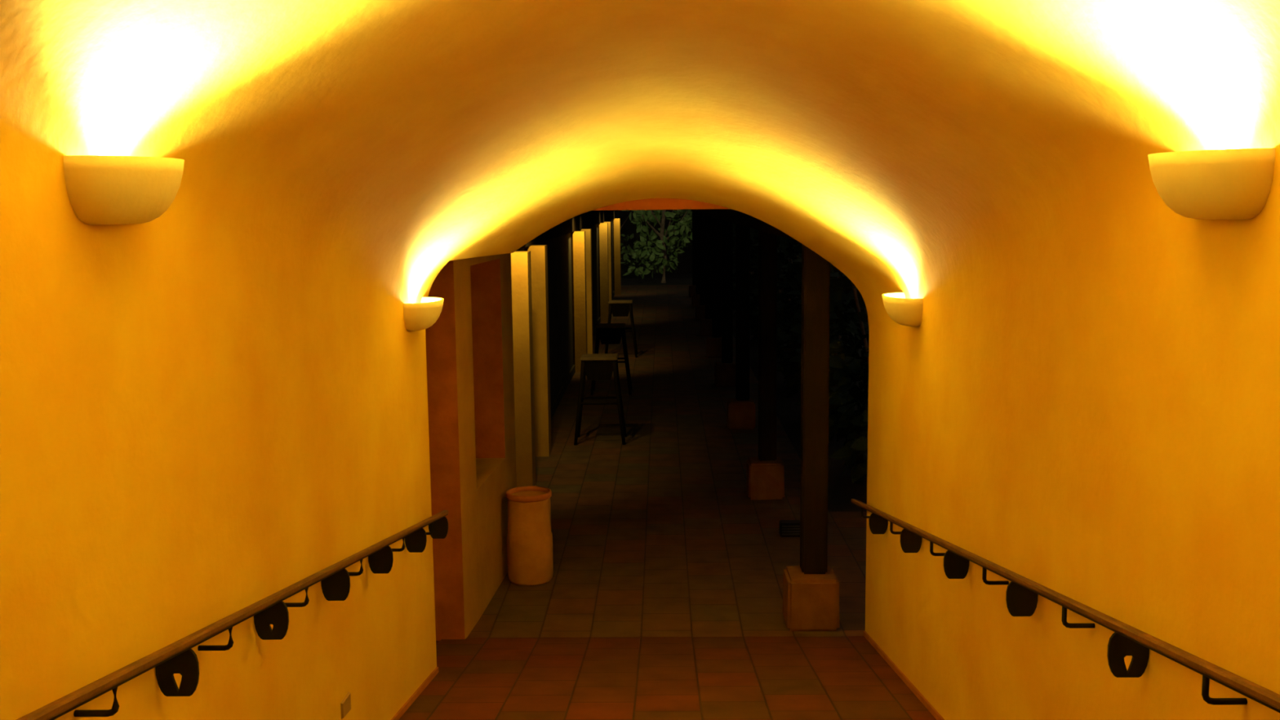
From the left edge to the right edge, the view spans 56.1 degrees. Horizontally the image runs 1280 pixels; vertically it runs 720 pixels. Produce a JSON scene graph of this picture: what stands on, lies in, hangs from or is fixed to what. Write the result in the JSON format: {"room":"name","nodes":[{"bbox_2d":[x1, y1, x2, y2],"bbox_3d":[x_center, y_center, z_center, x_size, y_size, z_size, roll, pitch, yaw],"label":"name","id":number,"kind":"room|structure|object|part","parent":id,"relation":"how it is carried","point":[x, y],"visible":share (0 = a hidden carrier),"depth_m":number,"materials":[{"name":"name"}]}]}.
{"room":"arched passageway","nodes":[
{"label":"arched passageway","id":0,"kind":"room"},
{"bbox_2d":[0,397,436,719],"bbox_3d":[-1.381,0.814,1.291,0.315,3.761,10.300,0,7,1],"label":"wall","id":1,"kind":"structure","parent":0,"point":[130,528],"depth_m":3.33,"materials":[{"name":"yellow paint"}]},
{"bbox_2d":[16,510,448,719],"bbox_3d":[-1.140,0.751,2.963,0.106,1.287,6.840,0,7,1],"label":"handrail","id":2,"kind":"object","parent":1,"relation":"attached to","point":[177,657],"visible":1,"depth_m":3.23,"materials":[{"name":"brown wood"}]},
{"bbox_3d":[-1.139,0.767,2.955,0.104,0.123,0.010,0,7,1],"label":"bracket plate","id":3,"kind":"part","parent":2,"relation":"part of","materials":[{"name":"black metal"}]},
{"bbox_3d":[-1.125,0.793,3.664,0.104,0.123,0.010,0,7,1],"label":"bracket plate","id":4,"kind":"part","parent":2,"relation":"part of","materials":[{"name":"black metal"}]},
{"bbox_3d":[-1.111,0.819,4.383,0.104,0.123,0.010,0,7,1],"label":"bracket plate","id":5,"kind":"part","parent":2,"relation":"part of","materials":[{"name":"black metal"}]},
{"bbox_3d":[-1.098,0.843,5.082,0.104,0.123,0.010,0,7,1],"label":"bracket plate","id":6,"kind":"part","parent":2,"relation":"part of","materials":[{"name":"black metal"}]},
{"bbox_3d":[-1.084,0.869,5.801,0.104,0.123,0.010,0,7,1],"label":"bracket plate","id":7,"kind":"part","parent":2,"relation":"part of","materials":[{"name":"black metal"}]},
{"bbox_3d":[-1.073,0.890,6.389,0.104,0.123,0.010,0,7,1],"label":"bracket plate","id":8,"kind":"part","parent":2,"relation":"part of","materials":[{"name":"black metal"}]},
{"bbox_2d":[340,691,351,719],"bbox_3d":[-1.150,1.356,4.696,0.008,0.078,0.120,0,7,1],"label":"socket cover","id":9,"kind":"object","parent":1,"relation":"attached to","point":[345,705],"visible":1,"depth_m":4.69,"materials":[{"name":"brown plastic"}]},
{"bbox_2d":[391,666,438,719],"bbox_3d":[-1.210,1.502,1.371,0.012,1.769,10.288,0,7,1],"label":"baseboard","id":10,"kind":"structure","parent":1,"relation":"attached to","point":[400,713],"depth_m":5.98,"materials":[{"name":"ceramic"}]},
{"bbox_2d":[515,217,617,406],"bbox_3d":[-1.155,-1.734,24.381,0.300,2.760,30.248,0,7,1],"label":"wall","id":11,"kind":"structure","parent":0,"point":[558,248],"depth_m":17.45,"materials":[{"name":"beige paint"}]},
{"bbox_2d":[511,250,536,487],"bbox_3d":[-1.127,0.116,11.322,0.214,2.268,0.280,0,7,1],"label":"pillar","id":12,"kind":"structure","parent":11,"relation":"attached to","point":[521,267],"depth_m":11.19,"materials":[{"name":"paint"}]},
{"bbox_2d":[524,244,551,456],"bbox_3d":[-1.098,-0.098,12.958,0.214,2.268,0.280,0,7,1],"label":"pillar","id":13,"kind":"structure","parent":11,"relation":"attached to","point":[539,253],"depth_m":12.83,"materials":[{"name":"paint"}]},
{"bbox_2d":[517,209,618,249],"bbox_3d":[-0.987,-2.911,24.228,0.059,0.390,30.240,0,7,1],"label":"trim","id":14,"kind":"structure","parent":11,"relation":"attached to","point":[590,218],"depth_m":19.68,"materials":[{"name":"brown wood"}]},
{"bbox_2d":[571,231,587,372],"bbox_3d":[-0.983,-0.946,19.452,0.214,2.268,0.280,0,7,1],"label":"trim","id":15,"kind":"structure","parent":11,"relation":"attached to","point":[578,237],"depth_m":19.32,"materials":[{"name":"paint"}]},
{"bbox_2d":[550,290,614,418],"bbox_3d":[-0.977,-0.519,24.490,0.029,0.120,30.140,0,7,1],"label":"baseboard","id":16,"kind":"structure","parent":11,"relation":"attached to","point":[560,394],"depth_m":17.46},
{"bbox_2d":[578,228,593,353],"bbox_3d":[-0.953,-1.166,21.137,0.214,2.268,0.280,0,7,1],"label":"trim","id":17,"kind":"structure","parent":11,"relation":"attached to","point":[588,231],"depth_m":21.01,"materials":[{"name":"paint"}]},
{"bbox_2d":[597,222,608,322],"bbox_3d":[-0.838,-2.007,27.581,0.214,2.268,0.280,0,7,1],"label":"trim","id":18,"kind":"structure","parent":11,"relation":"attached to","point":[602,227],"depth_m":27.45,"materials":[{"name":"paint"}]},
{"bbox_2d":[602,222,612,315],"bbox_3d":[-0.807,-2.234,29.316,0.214,2.268,0.280,0,7,1],"label":"trim","id":19,"kind":"structure","parent":11,"relation":"attached to","point":[608,223],"depth_m":29.17,"materials":[{"name":"paint"}]},
{"bbox_2d":[613,217,621,294],"bbox_3d":[-0.691,-3.088,35.860,0.214,2.268,0.280,0,7,1],"label":"trim","id":20,"kind":"structure","parent":11,"relation":"attached to","point":[616,222],"depth_m":35.73,"materials":[{"name":"paint"}]},
{"bbox_2d":[0,0,1279,402],"bbox_3d":[0.024,-0.684,1.560,3.138,3.359,11.270,0,7,1],"label":"ceiling","id":21,"kind":"structure","parent":0,"point":[985,162],"depth_m":3.58,"materials":[{"name":"yellow paint"}]},
{"bbox_2d":[63,155,184,225],"bbox_3d":[-1.128,-0.381,2.714,0.158,0.146,0.410,0,7,1],"label":"wall sconce","id":22,"kind":"object","parent":21,"relation":"attached to","point":[102,189],"visible":1,"depth_m":2.58,"materials":[{"name":"ceramic"}]},
{"bbox_2d":[403,297,444,331],"bbox_3d":[-1.064,-0.228,6.011,0.158,0.146,0.410,0,7,1],"label":"wall sconce","id":23,"kind":"object","parent":21,"relation":"attached to","point":[423,315],"visible":1,"depth_m":5.87,"materials":[{"name":"ceramic"}]},
{"bbox_2d":[592,198,729,210],"bbox_3d":[0.203,-1.109,7.286,3.650,0.388,0.198,0,7,1],"label":"trim","id":24,"kind":"structure","parent":21,"relation":"attached to","point":[650,203],"depth_m":7.21,"materials":[{"name":"orange paint"}]},
{"bbox_2d":[881,292,923,326],"bbox_3d":[1.286,-0.248,5.966,0.158,0.146,0.410,0,7,1],"label":"wall sconce","id":25,"kind":"object","parent":21,"relation":"attached to","point":[902,310],"visible":1,"depth_m":5.82,"materials":[{"name":"ceramic"}]},
{"bbox_2d":[1147,147,1275,219],"bbox_3d":[1.223,-0.384,2.651,0.158,0.146,0.410,0,7,1],"label":"wall sconce","id":26,"kind":"object","parent":21,"relation":"attached to","point":[1230,184],"visible":1,"depth_m":2.52,"materials":[{"name":"ceramic"}]},
{"bbox_2d":[399,284,936,719],"bbox_3d":[0.387,-0.521,18.081,5.100,2.051,44.000,0,7,1],"label":"floor","id":27,"kind":"structure","parent":0,"point":[663,598],"depth_m":8.47,"materials":[{"name":"tile"}]},
{"bbox_2d":[425,253,516,640],"bbox_3d":[-1.670,0.359,8.373,1.338,2.760,2.050,0,7,1],"label":"wall pier","id":28,"kind":"object","parent":27,"relation":"on","point":[470,378],"visible":0.23,"depth_m":7.67,"materials":[{"name":"paint"}]},
{"bbox_2d":[505,485,553,586],"bbox_3d":[-0.797,1.270,8.683,0.332,0.655,0.332,0,7,1],"label":"litter bin","id":29,"kind":"object","parent":27,"relation":"on","point":[530,535],"visible":1,"depth_m":8.55,"materials":[{"name":"ceramic"}]},
{"bbox_2d":[573,353,626,444],"bbox_3d":[-0.457,0.442,13.733,0.587,0.987,0.497,0,7,1],"label":"wooden stool","id":30,"kind":"object","parent":27,"relation":"on","point":[596,366],"visible":1,"depth_m":13.53,"materials":[{"name":"brown wood"}]},
{"bbox_3d":[-0.682,0.486,13.543,0.162,0.955,0.048,-6,9,-34],"label":"leg","id":31,"kind":"part","parent":30,"relation":"part of","materials":[{"name":"brown wood"}]},
{"bbox_3d":[-0.675,0.435,13.936,0.162,0.955,0.048,5,9,36],"label":"leg","id":32,"kind":"part","parent":30,"relation":"part of","materials":[{"name":"brown wood"}]},
{"bbox_3d":[-0.462,-0.033,13.671,0.420,0.030,0.400,0,7,1],"label":"seat","id":33,"kind":"part","parent":30,"relation":"part of","materials":[{"name":"brown wood"}]},
{"bbox_3d":[-0.239,0.482,13.535,0.162,0.955,0.048,5,9,36],"label":"leg","id":34,"kind":"part","parent":30,"relation":"part of","materials":[{"name":"brown wood"}]},
{"bbox_3d":[-0.232,0.431,13.927,0.162,0.955,0.048,-6,9,-34],"label":"leg","id":35,"kind":"part","parent":30,"relation":"part of","materials":[{"name":"brown wood"}]},
{"bbox_2d":[590,323,632,395],"bbox_3d":[-0.414,-0.017,17.253,0.587,0.987,0.497,0,7,1],"label":"wooden stool","id":36,"kind":"object","parent":27,"relation":"on","point":[607,333],"visible":0.81,"depth_m":17.05,"materials":[{"name":"brown wood"}]},
{"bbox_3d":[-0.639,0.027,17.063,0.162,0.955,0.048,-6,9,-34],"label":"leg","id":37,"kind":"part","parent":36,"relation":"part of","materials":[{"name":"brown wood"}]},
{"bbox_3d":[-0.632,-0.025,17.456,0.162,0.955,0.048,5,9,36],"label":"leg","id":38,"kind":"part","parent":36,"relation":"part of","materials":[{"name":"brown wood"}]},
{"bbox_3d":[-0.420,-0.492,17.191,0.420,0.030,0.400,0,7,1],"label":"seat","id":39,"kind":"part","parent":36,"relation":"part of","materials":[{"name":"brown wood"}]},
{"bbox_3d":[-0.196,0.023,17.055,0.162,0.955,0.048,5,9,36],"label":"leg","id":40,"kind":"part","parent":36,"relation":"part of","materials":[{"name":"brown wood"}]},
{"bbox_3d":[-0.189,-0.028,17.447,0.162,0.955,0.048,-6,9,-34],"label":"leg","id":41,"kind":"part","parent":36,"relation":"part of","materials":[{"name":"brown wood"}]},
{"bbox_2d":[604,300,637,357],"bbox_3d":[-0.340,-0.561,21.417,0.587,0.987,0.497,0,7,1],"label":"wooden stool","id":42,"kind":"object","parent":27,"relation":"on","point":[618,308],"visible":0.74,"depth_m":21.21,"materials":[{"name":"brown wood"}]},
{"bbox_3d":[-0.566,-0.517,21.230,0.142,0.955,0.107,0,7,1],"label":"leg","id":43,"kind":"part","parent":42,"relation":"part of","materials":[{"name":"brown wood"}]},
{"bbox_3d":[-0.345,-1.036,21.355,0.420,0.030,0.400,0,7,1],"label":"seat","id":44,"kind":"part","parent":42,"relation":"part of","materials":[{"name":"brown wood"}]},
{"bbox_3d":[-0.121,-0.521,21.222,0.142,0.955,0.107,0,7,1],"label":"leg","id":45,"kind":"part","parent":42,"relation":"part of","materials":[{"name":"brown wood"}]},
{"bbox_3d":[-0.115,-0.572,21.611,0.162,0.955,0.048,-6,9,-34],"label":"leg","id":46,"kind":"part","parent":42,"relation":"part of","materials":[{"name":"brown wood"}]},
{"bbox_2d":[688,284,695,297],"bbox_3d":[1.580,-1.998,34.782,0.330,0.335,0.340,0,7,1],"label":"stone block","id":47,"kind":"object","parent":27,"relation":"on","point":[691,288],"visible":0.52,"depth_m":34.62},
{"bbox_2d":[726,398,755,430],"bbox_3d":[1.220,0.651,14.497,0.330,0.335,0.340,0,7,1],"label":"stone block","id":48,"kind":"object","parent":27,"relation":"on","point":[740,415],"visible":0.97,"depth_m":14.34,"materials":[{"name":"brown stone"}]},
{"bbox_2d":[746,457,784,499],"bbox_3d":[1.159,1.092,11.116,0.330,0.335,0.340,0,7,1],"label":"stone block","id":49,"kind":"object","parent":27,"relation":"on","point":[765,480],"visible":0.97,"depth_m":10.96,"materials":[{"name":"brown stone"}]},
{"bbox_2d":[758,230,777,461],"bbox_3d":[1.169,-0.128,10.997,0.160,2.115,0.160,0,7,1],"label":"post","id":50,"kind":"object","parent":49,"relation":"on","point":[767,242],"visible":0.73,"depth_m":10.93,"materials":[{"name":"brown wood"}]},
{"bbox_2d":[782,565,839,631],"bbox_3d":[1.099,1.534,7.735,0.330,0.335,0.340,0,7,1],"label":"stone block","id":51,"kind":"object","parent":27,"relation":"on","point":[811,602],"visible":0.97,"depth_m":7.58,"materials":[{"name":"brown stone"}]},
{"bbox_2d":[800,244,830,573],"bbox_3d":[1.109,0.314,7.616,0.160,2.115,0.160,0,7,1],"label":"post","id":52,"kind":"object","parent":51,"relation":"on","point":[815,269],"visible":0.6,"depth_m":7.55,"materials":[{"name":"brown wood"}]},
{"bbox_2d":[779,520,799,537],"bbox_3d":[1.227,1.376,9.786,0.170,0.115,0.128,0,7,1],"label":"box","id":53,"kind":"object","parent":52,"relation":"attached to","point":[788,528],"visible":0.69,"depth_m":9.73,"materials":[{"name":"black metal"}]},
{"bbox_2d":[617,209,733,273],"bbox_3d":[2.323,-6.810,46.627,15.000,7.200,0.300,0,7,1],"label":"wall","id":54,"kind":"structure","parent":0,"point":[628,228],"depth_m":46.81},
{"bbox_2d":[865,387,1279,719],"bbox_3d":[1.452,0.809,1.729,0.315,3.925,11.270,0,7,1],"label":"wall","id":55,"kind":"structure","parent":0,"point":[1157,513],"depth_m":3.61,"materials":[{"name":"yellow paint"}]},
{"bbox_2d":[863,631,944,719],"bbox_3d":[1.296,1.498,1.816,0.012,1.931,11.258,0,7,1],"label":"baseboard","id":56,"kind":"structure","parent":55,"relation":"attached to","point":[926,703],"depth_m":6.23,"materials":[{"name":"ceramic"}]},
{"bbox_2d":[850,498,1279,712],"bbox_3d":[1.273,0.706,3.418,0.106,1.399,7.840,0,7,1],"label":"handrail","id":57,"kind":"object","parent":55,"relation":"attached to","point":[1022,593],"visible":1,"depth_m":3.31,"materials":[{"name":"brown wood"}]},
{"bbox_3d":[1.336,0.914,6.722,0.104,0.123,0.010,0,7,1],"label":"bracket plate","id":58,"kind":"part","parent":57,"relation":"part of","materials":[{"name":"black metal"}]},
{"bbox_3d":[1.319,0.877,5.840,0.104,0.123,0.010,0,7,1],"label":"bracket plate","id":59,"kind":"part","parent":57,"relation":"part of","materials":[{"name":"black metal"}]},
{"bbox_3d":[1.302,0.839,4.938,0.104,0.123,0.010,0,7,1],"label":"bracket plate","id":60,"kind":"part","parent":57,"relation":"part of","materials":[{"name":"black metal"}]},
{"bbox_3d":[1.284,0.801,4.036,0.104,0.123,0.010,0,7,1],"label":"bracket plate","id":61,"kind":"part","parent":57,"relation":"part of","materials":[{"name":"black metal"}]},
{"bbox_3d":[1.267,0.763,3.113,0.104,0.123,0.010,0,7,1],"label":"bracket plate","id":62,"kind":"part","parent":57,"relation":"part of","materials":[{"name":"black metal"}]},
{"bbox_3d":[0.131,-2.799,21.459,3.000,0.060,28.320,0,7,1],"label":"ceiling","id":63,"kind":"structure","parent":0,"visible":0},
{"bbox_2d":[691,208,796,240],"bbox_3d":[1.338,-2.630,21.162,0.180,0.215,27.710,0,7,1],"label":"trim","id":64,"kind":"structure","parent":63,"relation":"attached to","point":[731,215],"depth_m":13.16,"materials":[{"name":"brown wood"}]},
{"label":"outside","id":65,"kind":"structure","parent":0,"visible":0},
{"bbox_2d":[621,272,867,511],"bbox_3d":[0.604,-1.376,32.590,28.000,0.290,55.000,0,7,1],"label":"ground","id":66,"kind":"structure","parent":65,"point":[841,490],"depth_m":14.59,"materials":[{"name":"soil"}]},
{"bbox_2d":[620,212,652,266],"bbox_3d":[-1.218,-5.151,44.607,3.415,4.140,2.648,0,7,1],"label":"tree","id":67,"kind":"object","parent":66,"relation":"on","point":[628,251],"visible":0.06,"depth_m":44.76,"materials":[{"name":"green plant"}]},
{"bbox_2d":[620,208,692,283],"bbox_3d":[0.772,-4.681,40.869,3.227,4.132,2.420,0,7,1],"label":"tree","id":68,"kind":"object","parent":66,"relation":"on","point":[684,225],"visible":0.66,"depth_m":40.87,"materials":[{"name":"green plant"}]},
{"bbox_2d":[687,208,721,245],"bbox_3d":[2.992,-5.136,44.625,2.825,4.014,2.655,0,7,1],"label":"tree","id":69,"kind":"object","parent":66,"relation":"on","point":[690,209],"visible":0.02,"depth_m":44.43,"materials":[{"name":"green plant"}]},
{"bbox_2d":[754,235,865,390],"bbox_3d":[2.465,-0.909,17.170,1.640,2.891,2.646,0,7,1],"label":"shrub","id":70,"kind":"object","parent":66,"relation":"on","point":[786,243],"visible":0.1,"depth_m":16.74,"materials":[{"name":"green plant"}]},
{"bbox_2d":[777,240,868,408],"bbox_3d":[2.414,-0.534,14.295,1.640,2.891,2.646,0,7,1],"label":"foliage","id":71,"kind":"object","parent":66,"relation":"on","point":[791,282],"visible":0.14,"depth_m":14.17,"materials":[{"name":"green plant"}]},
{"bbox_2d":[828,263,868,484],"bbox_3d":[2.363,-0.158,11.420,1.640,2.891,2.646,0,7,1],"label":"foliage","id":72,"kind":"object","parent":66,"relation":"on","point":[848,423],"visible":0.23,"depth_m":11.08,"materials":[{"name":"green plant"}]},
{"bbox_3d":[2.199,0.206,11.586,0.425,1.959,1.195,0,7,1],"label":"stem","id":73,"kind":"part","parent":72,"relation":"part of","materials":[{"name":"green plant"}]}
]}

